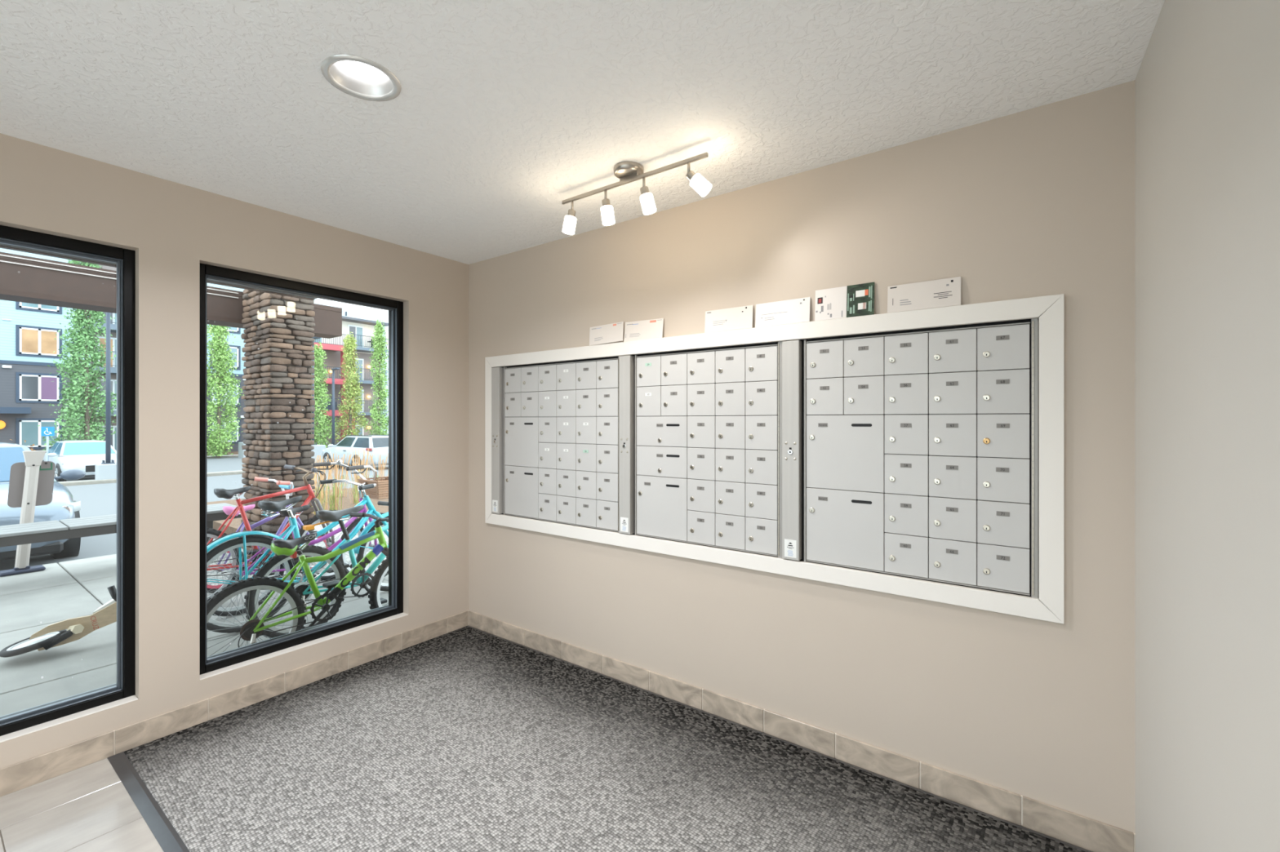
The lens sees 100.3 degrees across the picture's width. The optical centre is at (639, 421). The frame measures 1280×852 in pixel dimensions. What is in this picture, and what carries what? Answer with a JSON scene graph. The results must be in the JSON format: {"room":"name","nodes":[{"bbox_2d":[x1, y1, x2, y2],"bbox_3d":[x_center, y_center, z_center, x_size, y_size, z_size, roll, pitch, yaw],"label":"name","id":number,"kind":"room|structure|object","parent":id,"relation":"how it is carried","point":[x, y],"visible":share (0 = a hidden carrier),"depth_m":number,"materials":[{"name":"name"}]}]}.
{"room":"apartment mail room","nodes":[
{"label":"apartment mail room","id":0,"kind":"room"},
{"bbox_2d":[0,133,468,768],"bbox_3d":[-2.556,0.100,1.834,0.200,2.950,4.900,0,0,36],"label":"wall","id":1,"kind":"structure","parent":0,"point":[171,228],"depth_m":2.40,"materials":[{"name":"beige paint"}]},
{"bbox_2d":[0,225,138,742],"bbox_3d":[-2.518,0.234,1.921,0.239,1.934,1.014,0,0,36],"label":"window","id":2,"kind":"structure","parent":1,"relation":"in","point":[26,722],"depth_m":2.27,"materials":[{"name":"black metal"}]},
{"bbox_2d":[0,243,317,300],"bbox_3d":[-4.803,-1.175,0.659,2.060,0.140,8.960,0,0,36],"label":"canopy roof","id":3,"kind":"structure","parent":1,"relation":"attached to","point":[2,246],"depth_m":3.73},
{"bbox_2d":[0,610,468,797],"bbox_3d":[-2.002,1.325,2.420,0.010,0.100,2.900,0,0,36],"label":"baseboard","id":4,"kind":"structure","parent":1,"relation":"attached to","point":[14,778],"depth_m":2.42,"materials":[{"name":"beige tile"}]},
{"bbox_2d":[200,262,408,679],"bbox_3d":[-1.803,0.234,2.909,0.239,1.934,1.014,0,0,36],"label":"window","id":5,"kind":"structure","parent":1,"relation":"in","point":[219,664],"depth_m":2.90,"materials":[{"name":"black metal"}]},
{"bbox_2d":[0,645,1022,851],"bbox_3d":[-1.092,1.525,0.773,3.817,0.300,4.900,0,0,36],"label":"floor","id":6,"kind":"structure","parent":0,"point":[88,808],"depth_m":1.85,"materials":[{"name":"beige tile"}]},
{"bbox_2d":[107,626,1092,851],"bbox_3d":[-0.338,1.369,1.919,3.268,0.011,1.736,0,0,36],"label":"entrance mat","id":7,"kind":"object","parent":6,"relation":"on","point":[468,739],"visible":1,"depth_m":2.04,"materials":[{"name":"carpet"}]},
{"bbox_2d":[0,0,1164,264],"bbox_3d":[-1.092,-1.215,0.773,3.817,0.320,4.900,0,0,36],"label":"ceiling","id":8,"kind":"structure","parent":0,"point":[504,113],"depth_m":1.69,"materials":[{"name":"white paint"}]},
{"bbox_2d":[320,54,401,101],"bbox_3d":[-0.856,-1.122,1.646,0.220,0.146,0.220,0,0,36],"label":"recessed light","id":9,"kind":"object","parent":8,"relation":"in","point":[357,77],"visible":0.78,"depth_m":1.69,"materials":[{"name":"white metal"}]},
{"bbox_2d":[561,151,711,235],"bbox_3d":[-0.050,-0.952,2.231,0.758,0.206,0.128,0,0,36],"label":"track light","id":10,"kind":"object","parent":8,"relation":"attached to","point":[628,171],"visible":1,"depth_m":2.19,"materials":[{"name":"white glass"}]},
{"bbox_2d":[567,208,575,217],"bbox_3d":[-0.311,-0.936,2.417,0.040,0.044,0.035,0,0,8],"label":"socket","id":11,"kind":"object","parent":10,"relation":"attached to","point":[571,213],"depth_m":2.40,"materials":[{"name":"silver metal"}]},
{"bbox_2d":[601,198,610,206],"bbox_3d":[-0.145,-0.936,2.303,0.038,0.043,0.038,0,0,36],"label":"socket","id":12,"kind":"object","parent":10,"relation":"attached to","point":[606,202],"depth_m":2.29,"materials":[{"name":"silver metal"}]},
{"bbox_2d":[640,186,649,195],"bbox_3d":[0.021,-0.936,2.183,0.042,0.045,0.035,0,0,-3],"label":"socket","id":13,"kind":"object","parent":10,"relation":"attached to","point":[644,190],"depth_m":2.17,"materials":[{"name":"silver metal"}]},
{"bbox_2d":[685,170,695,181],"bbox_3d":[0.201,-0.940,2.055,0.049,0.049,0.035,0,0,13],"label":"socket","id":14,"kind":"object","parent":10,"relation":"attached to","point":[691,175],"depth_m":2.04,"materials":[{"name":"silver metal"}]},
{"bbox_2d":[468,80,1134,833],"bbox_3d":[0.328,0.100,2.646,3.517,2.950,0.200,0,0,36],"label":"wall","id":15,"kind":"structure","parent":0,"point":[1039,201],"depth_m":2.05,"materials":[{"name":"beige paint"}]},
{"bbox_2d":[491,355,619,533],"bbox_3d":[-0.499,0.124,3.168,1.036,0.947,0.126,0,0,36],"label":"mailbox","id":16,"kind":"object","parent":15,"relation":"attached to","point":[555,425],"visible":0.99,"depth_m":3.10,"materials":[{"name":"silver metal"}]},
{"bbox_2d":[618,341,782,558],"bbox_3d":[0.282,0.124,2.601,0.887,0.947,0.126,0,0,36],"label":"mailbox","id":17,"kind":"object","parent":15,"relation":"attached to","point":[700,429],"visible":1,"depth_m":2.54,"materials":[{"name":"silver metal"}]},
{"bbox_2d":[484,293,1064,624],"bbox_3d":[0.193,0.123,2.608,2.946,1.076,0.020,0,0,36],"label":"frame","id":18,"kind":"object","parent":15,"relation":"attached to","point":[1050,309],"depth_m":2.00,"materials":[{"name":"white paint"}]},
{"bbox_2d":[589,321,623,346],"bbox_3d":[-0.183,-0.470,2.880,0.238,0.110,0.011,0,0,36],"label":"envelope","id":19,"kind":"object","parent":18,"relation":"on","point":[613,332],"visible":1,"depth_m":2.88,"materials":[{"name":"white paper"}]},
{"bbox_2d":[623,318,663,342],"bbox_3d":[0.017,-0.465,2.734,0.244,0.108,0.012,0,0,36],"label":"envelope","id":20,"kind":"object","parent":18,"relation":"on","point":[653,328],"visible":1,"depth_m":2.73,"materials":[{"name":"white paper"}]},
{"bbox_2d":[704,305,753,333],"bbox_3d":[0.405,-0.467,2.453,0.242,0.104,0.011,0,0,36],"label":"envelope","id":21,"kind":"object","parent":18,"relation":"on","point":[737,317],"visible":1,"depth_m":2.45,"materials":[{"name":"white paper"}]},
{"bbox_2d":[755,297,810,327],"bbox_3d":[0.613,-0.468,2.303,0.243,0.105,0.011,0,0,36],"label":"envelope","id":22,"kind":"object","parent":18,"relation":"on","point":[795,310],"visible":1,"depth_m":2.30,"materials":[{"name":"white paper"}]},
{"bbox_2d":[814,282,875,320],"bbox_3d":[0.822,-0.480,2.151,0.231,0.129,0.013,0,0,36],"label":"card","id":23,"kind":"object","parent":18,"relation":"on","point":[853,300],"visible":1,"depth_m":2.15,"materials":[{"name":"white paper"}]},
{"bbox_2d":[782,318,1038,598],"bbox_3d":[1.002,0.124,2.080,0.882,0.947,0.126,0,0,36],"label":"mailbox","id":24,"kind":"object","parent":18,"relation":"in","point":[913,454],"visible":1,"depth_m":2.00,"materials":[{"name":"silver metal"}]},
{"bbox_2d":[887,276,960,313],"bbox_3d":[1.052,-0.467,1.984,0.243,0.104,0.011,0,0,36],"label":"envelope","id":25,"kind":"object","parent":18,"relation":"on","point":[945,292],"visible":1,"depth_m":1.98,"materials":[{"name":"white paper"}]},
{"bbox_2d":[468,610,1135,851],"bbox_3d":[0.185,1.325,2.620,3.317,0.100,0.010,0,0,36],"label":"baseboard","id":26,"kind":"structure","parent":15,"relation":"attached to","point":[1080,831],"depth_m":2.12,"materials":[{"name":"beige tile"}]},
{"bbox_2d":[1134,0,1279,851],"bbox_3d":[0.281,0.100,-0.346,0.210,2.950,4.706,0,0,35],"label":"wall","id":27,"kind":"structure","parent":0,"point":[1207,80],"depth_m":1.04,"materials":[{"name":"grey paint"}]},
{"label":"outside","id":28,"kind":"structure","parent":0,"visible":0},
{"bbox_2d":[0,457,388,571],"bbox_3d":[-11.480,2.095,29.607,36.750,0.880,90.000,0,0,36],"label":"road","id":29,"kind":"structure","parent":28,"point":[96,500],"depth_m":13.68,"materials":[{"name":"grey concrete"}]},
{"bbox_2d":[0,442,85,560],"bbox_3d":[-8.747,1.012,6.840,4.400,1.425,2.080,0,0,36],"label":"car","id":30,"kind":"object","parent":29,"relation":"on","point":[62,506],"visible":0.53,"depth_m":6.31,"materials":[{"name":"silver metal"}]},
{"bbox_2d":[53,469,85,479],"bbox_3d":[-7.578,0.715,7.089,0.140,0.139,0.304,0,0,36],"label":"mirror","id":31,"kind":"object","parent":30,"relation":"attached to","point":[69,474],"depth_m":7.07,"materials":[{"name":"grey mirror"}]},
{"bbox_2d":[40,426,54,461],"bbox_3d":[-22.448,1.250,20.229,0.106,2.050,0.340,0,0,36],"label":"parking sign","id":32,"kind":"object","parent":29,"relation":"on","point":[45,431],"visible":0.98,"depth_m":20.22,"materials":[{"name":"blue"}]},
{"bbox_2d":[37,259,116,452],"bbox_3d":[-30.604,-4.181,29.290,3.038,13.354,3.460,0,0,-18],"label":"tree","id":33,"kind":"object","parent":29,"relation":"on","point":[83,323],"visible":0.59,"depth_m":29.15,"materials":[{"name":"green plant"}]},
{"bbox_2d":[42,440,116,481],"bbox_3d":[-22.093,1.551,21.219,4.810,1.535,2.210,0,0,35],"label":"car","id":34,"kind":"object","parent":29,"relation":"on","point":[82,455],"visible":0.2,"depth_m":20.27,"materials":[{"name":"grey paint"}]},
{"bbox_2d":[47,453,58,457],"bbox_3d":[-21.874,1.258,19.912,0.140,0.139,0.313,0,0,35],"label":"mirror","id":35,"kind":"object","parent":34,"relation":"attached to","point":[51,455],"depth_m":19.85,"materials":[{"name":"grey paint"}]},
{"bbox_2d":[85,465,94,472],"bbox_3d":[-20.138,1.758,19.861,0.050,0.260,0.720,0,0,35],"label":"grille","id":36,"kind":"object","parent":34,"relation":"attached to","point":[89,468],"depth_m":19.66,"materials":[{"name":"black metal"}]},
{"bbox_2d":[57,464,351,486],"bbox_3d":[-25.763,2.132,10.627,1.100,0.027,42.500,0,0,36],"label":"kerb","id":37,"kind":"object","parent":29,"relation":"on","point":[337,464],"depth_m":19.28,"materials":[{"name":"concrete"}]},
{"bbox_2d":[94,312,116,479],"bbox_3d":[-19.189,-1.405,19.312,1.050,7.520,0.600,0,0,36],"label":"lamp post","id":38,"kind":"object","parent":37,"relation":"on","point":[107,469],"visible":0.66,"depth_m":19.39,"materials":[{"name":"metal"}]},
{"bbox_2d":[207,455,238,458],"bbox_3d":[-26.423,2.520,40.438,0.160,0.230,90.000,0,0,36],"label":"kerb","id":39,"kind":"object","parent":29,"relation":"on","point":[222,456],"depth_m":37.02,"materials":[{"name":"concrete"}]},
{"bbox_2d":[238,442,245,457],"bbox_3d":[-26.611,-0.965,36.400,1.225,7.320,0.950,0,0,36],"label":"lamp post","id":40,"kind":"object","parent":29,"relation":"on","point":[241,451],"visible":0.02,"depth_m":36.04,"materials":[{"name":"grey paint"}]},
{"bbox_2d":[311,337,325,462],"bbox_3d":[-18.587,-1.135,30.435,1.230,7.320,0.960,0,0,36],"label":"lamp post","id":41,"kind":"object","parent":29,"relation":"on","point":[317,450],"visible":0.41,"depth_m":30.39,"materials":[{"name":"metal"}]},
{"bbox_2d":[311,342,338,448],"bbox_3d":[-25.184,-1.828,41.387,3.379,8.708,2.965,0,0,36],"label":"tree","id":42,"kind":"object","parent":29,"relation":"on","point":[319,371],"visible":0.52,"depth_m":41.26,"materials":[{"name":"green plant"}]},
{"bbox_2d":[328,368,339,447],"bbox_3d":[-22.223,-0.585,38.876,1.025,6.520,0.550,0,0,36],"label":"lamp post","id":43,"kind":"object","parent":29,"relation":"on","point":[332,369],"visible":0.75,"depth_m":38.94,"materials":[{"name":"black metal"}]},
{"bbox_2d":[321,434,388,470],"bbox_3d":[-12.560,1.426,24.276,4.700,1.597,2.220,0,0,36],"label":"car","id":44,"kind":"object","parent":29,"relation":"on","point":[377,445],"visible":0.48,"depth_m":23.05,"materials":[{"name":"white paint"}]},
{"bbox_2d":[362,316,388,435],"bbox_3d":[-21.552,-3.072,44.329,2.149,11.196,2.347,0,0,27],"label":"tree","id":45,"kind":"object","parent":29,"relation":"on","point":[379,348],"visible":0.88,"depth_m":44.16,"materials":[{"name":"green plant"}]},
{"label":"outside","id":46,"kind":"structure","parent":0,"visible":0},
{"bbox_2d":[207,488,388,534],"bbox_3d":[-4.678,1.705,11.431,4.100,0.340,7.450,0,0,36],"label":"grass bed","id":47,"kind":"object","parent":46,"point":[235,524],"depth_m":9.69,"materials":[{"name":"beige plant"}]},
{"bbox_2d":[311,466,330,515],"bbox_3d":[-5.131,1.107,8.147,0.612,0.857,0.540,0,0,-6],"label":"ornamental grass","id":48,"kind":"object","parent":47,"relation":"on","point":[313,478],"depth_m":8.28,"materials":[{"name":"plant"}]},
{"bbox_2d":[311,461,331,514],"bbox_3d":[-5.188,1.096,8.672,0.559,0.877,0.550,0,0,36],"label":"ornamental grass","id":49,"kind":"object","parent":47,"relation":"on","point":[319,496],"depth_m":8.71,"materials":[{"name":"plant"}]},
{"bbox_2d":[311,453,337,503],"bbox_3d":[-5.989,1.066,10.047,0.638,0.938,0.491,0,0,6],"label":"ornamental grass","id":50,"kind":"object","parent":47,"relation":"on","point":[323,487],"depth_m":10.04,"materials":[{"name":"plant"}]},
{"bbox_2d":[318,459,347,510],"bbox_3d":[-5.205,1.088,9.144,0.585,0.894,0.605,0,0,3],"label":"ornamental grass","id":51,"kind":"object","parent":47,"relation":"on","point":[332,507],"depth_m":9.05,"materials":[{"name":"plant"}]},
{"bbox_2d":[327,453,351,497],"bbox_3d":[-6.062,1.072,10.745,0.568,0.926,0.471,0,0,-17],"label":"ornamental grass","id":52,"kind":"object","parent":47,"relation":"on","point":[346,477],"depth_m":10.76,"materials":[{"name":"plant"}]},
{"bbox_2d":[342,455,367,504],"bbox_3d":[-5.254,1.079,9.897,0.642,0.912,0.574,0,0,22],"label":"ornamental grass","id":53,"kind":"object","parent":47,"relation":"on","point":[356,492],"depth_m":9.87,"materials":[{"name":"plant"}]},
{"bbox_2d":[350,448,373,482],"bbox_3d":[-6.031,1.069,11.530,0.496,0.933,0.533,0,0,25],"label":"ornamental grass","id":54,"kind":"object","parent":47,"relation":"on","point":[358,459],"depth_m":11.58,"materials":[{"name":"plant"}]},
{"bbox_2d":[368,453,388,493],"bbox_3d":[-5.170,1.091,10.551,0.502,0.888,0.648,0,0,-2],"label":"ornamental grass","id":55,"kind":"object","parent":47,"relation":"on","point":[381,466],"depth_m":10.57,"materials":[{"name":"plant"}]},
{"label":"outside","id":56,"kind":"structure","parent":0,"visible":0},
{"bbox_2d":[207,451,238,456],"bbox_3d":[-33.686,2.385,45.702,17.900,0.020,90.000,0,0,36],"label":"strip","id":57,"kind":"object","parent":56,"point":[234,453],"depth_m":39.36,"materials":[{"name":"green plant"}]},
{"bbox_2d":[0,248,388,453],"bbox_3d":[-37.814,-4.800,41.284,12.800,14.850,46.000,0,0,36],"label":"apartment building","id":58,"kind":"structure","parent":57,"relation":"on","point":[28,331],"depth_m":33.97,"materials":[{"name":"grey"}]},
{"bbox_2d":[0,420,5,429],"bbox_3d":[-38.402,0.225,31.953,0.190,0.517,0.560,0,0,36],"label":"wall lamp","id":59,"kind":"object","parent":58,"relation":"attached to","point":[2,423],"depth_m":32.06,"materials":[{"name":"yellow glass"}]},
{"bbox_2d":[2,319,245,417],"bbox_3d":[-34.722,-3.205,37.252,0.140,5.920,12.600,0,0,36],"label":"vent","id":60,"kind":"object","parent":58,"relation":"attached to","point":[28,345],"depth_m":33.33,"materials":[{"name":"white"}]},
{"bbox_2d":[207,441,233,453],"bbox_3d":[-31.196,1.862,39.317,2.024,1.199,2.149,0,0,20],"label":"shrub","id":61,"kind":"object","parent":57,"relation":"on","point":[209,442],"visible":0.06,"depth_m":39.54,"materials":[{"name":"green plant"}]},
{"bbox_2d":[207,324,244,457],"bbox_3d":[-28.736,-3.145,36.212,3.136,11.340,3.024,0,0,36],"label":"tree","id":62,"kind":"object","parent":57,"relation":"on","point":[220,345],"visible":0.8,"depth_m":36.08,"materials":[{"name":"green plant"}]},
{"bbox_2d":[334,332,367,444],"bbox_3d":[-24.252,-2.469,44.893,2.488,9.990,2.457,0,0,13],"label":"tree","id":63,"kind":"object","parent":57,"relation":"on","point":[349,344],"visible":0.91,"depth_m":44.61,"materials":[{"name":"green plant"}]},
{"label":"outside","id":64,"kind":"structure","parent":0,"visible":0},
{"bbox_2d":[0,520,388,716],"bbox_3d":[-4.239,1.585,3.981,5.045,0.180,15.000,0,0,36],"label":"sidewalk","id":65,"kind":"structure","parent":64,"point":[49,596],"depth_m":3.98,"materials":[{"name":"grey concrete"}]},
{"bbox_2d":[0,450,55,577],"bbox_3d":[-6.073,0.897,5.297,0.160,1.195,0.379,0,0,36],"label":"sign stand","id":66,"kind":"object","parent":65,"relation":"on","point":[31,483],"visible":1,"depth_m":5.28,"materials":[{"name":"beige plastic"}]},
{"bbox_2d":[0,585,116,657],"bbox_3d":[-3.652,1.289,3.550,0.789,0.346,0.293,0,0,-41],"label":"bike","id":67,"kind":"object","parent":65,"relation":"on","point":[54,635],"visible":0.77,"depth_m":3.46,"materials":[{"name":"brown wood"}]},
{"bbox_2d":[0,502,241,547],"bbox_3d":[-6.606,1.235,3.547,0.588,0.520,6.520,0,0,36],"label":"bench","id":68,"kind":"object","parent":65,"relation":"on","point":[65,529],"visible":0.55,"depth_m":4.98,"materials":[{"name":"white concrete"}]},
{"bbox_2d":[207,476,332,593],"bbox_3d":[-3.455,1.014,4.956,1.032,0.962,0.536,0,0,-28],"label":"bicycle","id":69,"kind":"object","parent":65,"relation":"on","point":[283,485],"visible":0.14,"depth_m":4.87,"materials":[{"name":"red"}]},
{"bbox_2d":[240,288,315,561],"bbox_3d":[-3.893,0.005,5.731,0.784,2.981,0.443,0,0,36],"label":"stone column","id":70,"kind":"structure","parent":65,"relation":"on","point":[277,376],"depth_m":5.54,"materials":[{"name":"brown stone"}]},
{"bbox_2d":[0,251,342,338],"bbox_3d":[-6.808,-1.240,2.749,0.381,0.350,9.990,0,0,36],"label":"beam","id":71,"kind":"structure","parent":70,"relation":"attached to","point":[23,278],"depth_m":4.86,"materials":[{"name":"brown metal"}]},
{"bbox_2d":[207,464,364,599],"bbox_3d":[-3.219,0.952,4.618,0.612,1.090,1.684,0,0,36],"label":"bicycle","id":72,"kind":"object","parent":65,"relation":"on","point":[213,534],"visible":0.27,"depth_m":4.51,"materials":[{"name":"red metal"}]},
{"bbox_2d":[207,512,388,656],"bbox_3d":[-1.971,1.075,3.493,0.589,0.844,1.569,0,0,36],"label":"bicycle","id":73,"kind":"object","parent":65,"relation":"on","point":[252,629],"visible":0.59,"depth_m":3.29,"materials":[{"name":"green metal"}]},
{"bbox_2d":[207,479,388,633],"bbox_3d":[-2.515,0.997,4.276,1.772,0.996,0.679,0,0,-37],"label":"bicycle","id":74,"kind":"object","parent":65,"relation":"on","point":[266,506],"visible":0.45,"depth_m":3.95,"materials":[{"name":"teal metal"}]},
{"bbox_2d":[207,459,388,616],"bbox_3d":[-2.791,0.926,4.543,0.673,1.138,1.690,0,0,36],"label":"bicycle","id":75,"kind":"object","parent":65,"relation":"on","point":[374,493],"visible":0.34,"depth_m":4.62,"materials":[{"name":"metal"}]},
{"bbox_2d":[357,475,388,499],"bbox_3d":[-2.429,0.629,5.039,0.357,0.172,0.297,0,0,36],"label":"basket","id":76,"kind":"object","parent":75,"relation":"on","point":[383,483],"depth_m":4.89,"materials":[{"name":"brown wicker"}]},
{"bbox_2d":[244,501,388,639],"bbox_3d":[-2.049,1.066,4.101,0.626,0.862,1.664,0,0,36],"label":"bicycle","id":77,"kind":"object","parent":65,"relation":"on","point":[304,588],"visible":0.4,"depth_m":3.79,"materials":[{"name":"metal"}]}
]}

